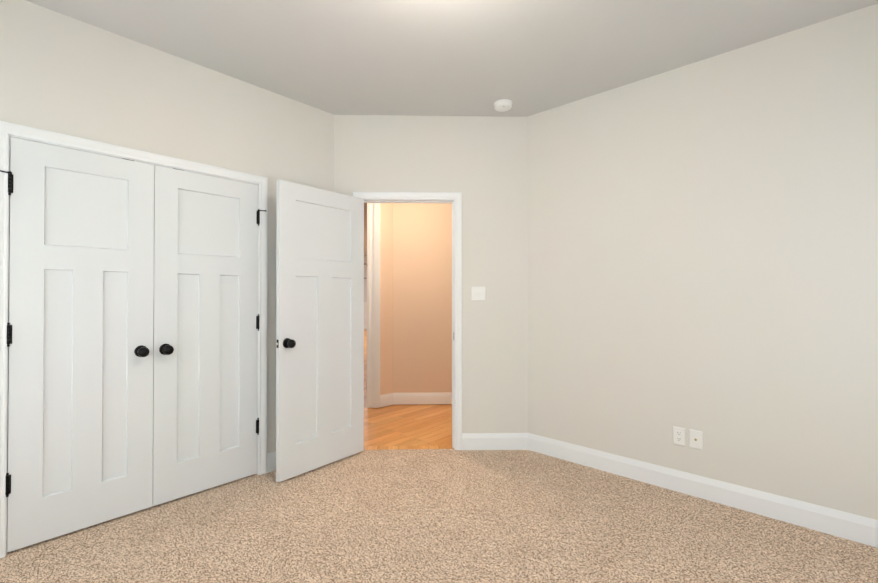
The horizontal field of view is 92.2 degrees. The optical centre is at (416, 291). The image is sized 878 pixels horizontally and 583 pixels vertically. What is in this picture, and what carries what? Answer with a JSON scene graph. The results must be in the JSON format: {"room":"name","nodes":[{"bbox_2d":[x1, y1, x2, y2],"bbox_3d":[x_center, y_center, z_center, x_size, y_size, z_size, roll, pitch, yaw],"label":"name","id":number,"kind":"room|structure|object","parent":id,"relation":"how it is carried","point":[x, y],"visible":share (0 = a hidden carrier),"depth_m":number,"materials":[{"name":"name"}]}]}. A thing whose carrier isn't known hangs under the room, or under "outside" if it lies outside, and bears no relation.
{"room":"empty bedroom","nodes":[
{"label":"empty bedroom","id":0,"kind":"room"},
{"bbox_2d":[0,0,333,452],"bbox_3d":[-1.644,-0.083,2.509,0.115,2.740,2.792,0,-1,44],"label":"wall","id":1,"kind":"structure","parent":0,"point":[64,74],"depth_m":2.53,"materials":[{"name":"paint"}]},
{"bbox_2d":[0,137,153,552],"bbox_3d":[-1.779,0.256,2.250,0.113,2.031,0.670,0,-1,44],"label":"closet door","id":2,"kind":"structure","parent":1,"relation":"in","point":[80,341],"depth_m":2.25,"materials":[{"name":"paint"}]},
{"bbox_2d":[0,121,267,557],"bbox_3d":[-1.595,0.234,2.557,0.150,2.107,1.392,0,-1,44],"label":"trim","id":3,"kind":"structure","parent":1,"relation":"attached to","point":[8,130],"depth_m":2.29,"materials":[{"name":"paint"}]},
{"bbox_2d":[153,165,265,505],"bbox_3d":[-1.306,0.260,2.745,0.113,2.031,0.693,0,-1,44],"label":"closet door","id":4,"kind":"structure","parent":1,"relation":"in","point":[205,364],"depth_m":2.71,"materials":[{"name":"paint"}]},
{"bbox_2d":[267,451,275,472],"bbox_3d":[-0.792,1.226,3.220,0.119,0.133,0.689,0,-1,44],"label":"baseboard","id":5,"kind":"structure","parent":1,"relation":"attached to","point":[271,461],"depth_m":3.03,"materials":[{"name":"paint"}]},
{"bbox_2d":[364,255,366,301],"bbox_3d":[-2.088,-0.029,9.417,5.100,2.740,12.415,0,0,-1],"label":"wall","id":6,"kind":"structure","parent":0,"point":[365,280],"depth_m":15.52,"materials":[{"name":"paint"}]},
{"bbox_2d":[364,302,366,328],"bbox_3d":[-2.241,0.889,15.476,4.835,1.000,0.050,0,0,-1],"label":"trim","id":7,"kind":"structure","parent":6,"relation":"attached to","point":[365,315],"depth_m":15.48,"materials":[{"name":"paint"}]},
{"bbox_2d":[380,203,392,394],"bbox_3d":[-0.359,-0.064,4.896,0.249,2.740,0.115,0,-1,-42],"label":"wall","id":8,"kind":"structure","parent":0,"point":[386,298],"depth_m":4.83,"materials":[{"name":"paint"}]},
{"bbox_2d":[367,203,379,407],"bbox_3d":[-0.481,0.005,4.811,0.146,2.600,0.154,0,0,-1],"label":"trim","id":9,"kind":"structure","parent":8,"relation":"attached to","point":[373,305],"depth_m":4.74,"materials":[{"name":"paint"}]},
{"bbox_2d":[364,329,451,445],"bbox_3d":[-0.918,1.376,10.733,7.500,0.032,14.383,0,0,-1],"label":"floor","id":10,"kind":"structure","parent":0,"point":[413,425],"depth_m":4.15,"materials":[{"name":"brown wood"}]},
{"bbox_2d":[364,446,453,449],"bbox_3d":[-0.082,1.318,3.508,1.050,0.033,0.101,0,0,-1],"label":"floor","id":11,"kind":"structure","parent":0,"point":[401,447],"depth_m":3.52,"materials":[{"name":"brown wood"}]},
{"bbox_2d":[393,203,451,392],"bbox_3d":[0.569,-0.064,4.972,1.685,2.740,0.115,0,0,-1],"label":"wall","id":12,"kind":"structure","parent":0,"point":[422,297],"depth_m":4.90,"materials":[{"name":"paint"}]},
{"bbox_2d":[380,392,451,406],"bbox_3d":[0.503,1.239,4.837,1.216,0.133,1.381,0,-1,44],"label":"baseboard","id":13,"kind":"structure","parent":12,"relation":"attached to","point":[412,398],"depth_m":4.88,"materials":[{"name":"paint"}]},
{"bbox_2d":[334,115,527,432],"bbox_3d":[0.121,-0.075,3.517,1.588,2.740,0.115,0,0,-1],"label":"wall","id":14,"kind":"structure","parent":0,"point":[479,163],"depth_m":3.47,"materials":[{"name":"paint"}]},
{"bbox_2d":[276,180,363,481],"bbox_3d":[-0.674,0.264,3.115,0.190,2.029,0.776,0,-1,44],"label":"bedroom door","id":15,"kind":"structure","parent":14,"relation":"in","point":[320,328],"depth_m":3.07,"materials":[{"name":"paint"}]},
{"bbox_2d":[353,192,461,449],"bbox_3d":[-0.074,0.241,3.510,0.890,2.107,0.150,0,0,-1],"label":"trim","id":16,"kind":"structure","parent":14,"relation":"attached to","point":[454,199],"depth_m":3.45,"materials":[{"name":"paint"}]},
{"bbox_2d":[471,287,484,299],"bbox_3d":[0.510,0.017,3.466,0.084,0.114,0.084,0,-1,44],"label":"switch plate","id":17,"kind":"object","parent":14,"relation":"attached to","point":[477,293],"visible":1,"depth_m":3.46,"materials":[{"name":"white plastic"}]},
{"bbox_2d":[0,449,877,582],"bbox_3d":[0.134,1.295,1.619,3.770,0.030,3.790,0,-1,44],"label":"floor carpet","id":18,"kind":"object","parent":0,"point":[440,516],"visible":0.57,"depth_m":2.22,"materials":[{"name":"beige carpet"}]},
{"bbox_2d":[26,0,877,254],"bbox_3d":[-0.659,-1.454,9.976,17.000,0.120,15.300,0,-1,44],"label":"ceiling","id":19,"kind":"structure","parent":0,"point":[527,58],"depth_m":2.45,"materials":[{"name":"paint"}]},
{"bbox_2d":[494,99,512,111],"bbox_3d":[0.668,-1.426,3.247,0.142,0.044,0.142,0,-1,44],"label":"smoke detector","id":20,"kind":"object","parent":19,"relation":"attached to","point":[502,105],"visible":1,"depth_m":3.21,"materials":[{"name":"white plastic"}]},
{"bbox_2d":[527,4,877,519],"bbox_3d":[1.910,-0.082,2.605,2.742,2.740,0.115,0,-1,44],"label":"wall","id":21,"kind":"structure","parent":0,"point":[702,245],"depth_m":2.56,"materials":[{"name":"paint"}]},
{"bbox_2d":[462,433,877,547],"bbox_3d":[1.572,1.221,2.566,2.962,0.133,0.394,0,-1,44],"label":"baseboard","id":22,"kind":"structure","parent":21,"relation":"attached to","point":[850,526],"depth_m":2.64,"materials":[{"name":"paint"}]},
{"bbox_2d":[673,426,685,445],"bbox_3d":[1.694,0.933,2.720,0.070,0.114,0.008,0,-1,44],"label":"duplex electrical outlet","id":23,"kind":"object","parent":21,"relation":"attached to","point":[679,435],"visible":1,"depth_m":2.72,"materials":[{"name":"white plastic"}]},
{"bbox_2d":[689,429,702,449],"bbox_3d":[1.757,0.932,2.653,0.070,0.114,0.016,0,-1,44],"label":"outlet","id":24,"kind":"object","parent":21,"relation":"attached to","point":[695,439],"visible":1,"depth_m":2.66,"materials":[{"name":"white plastic"}]}
]}

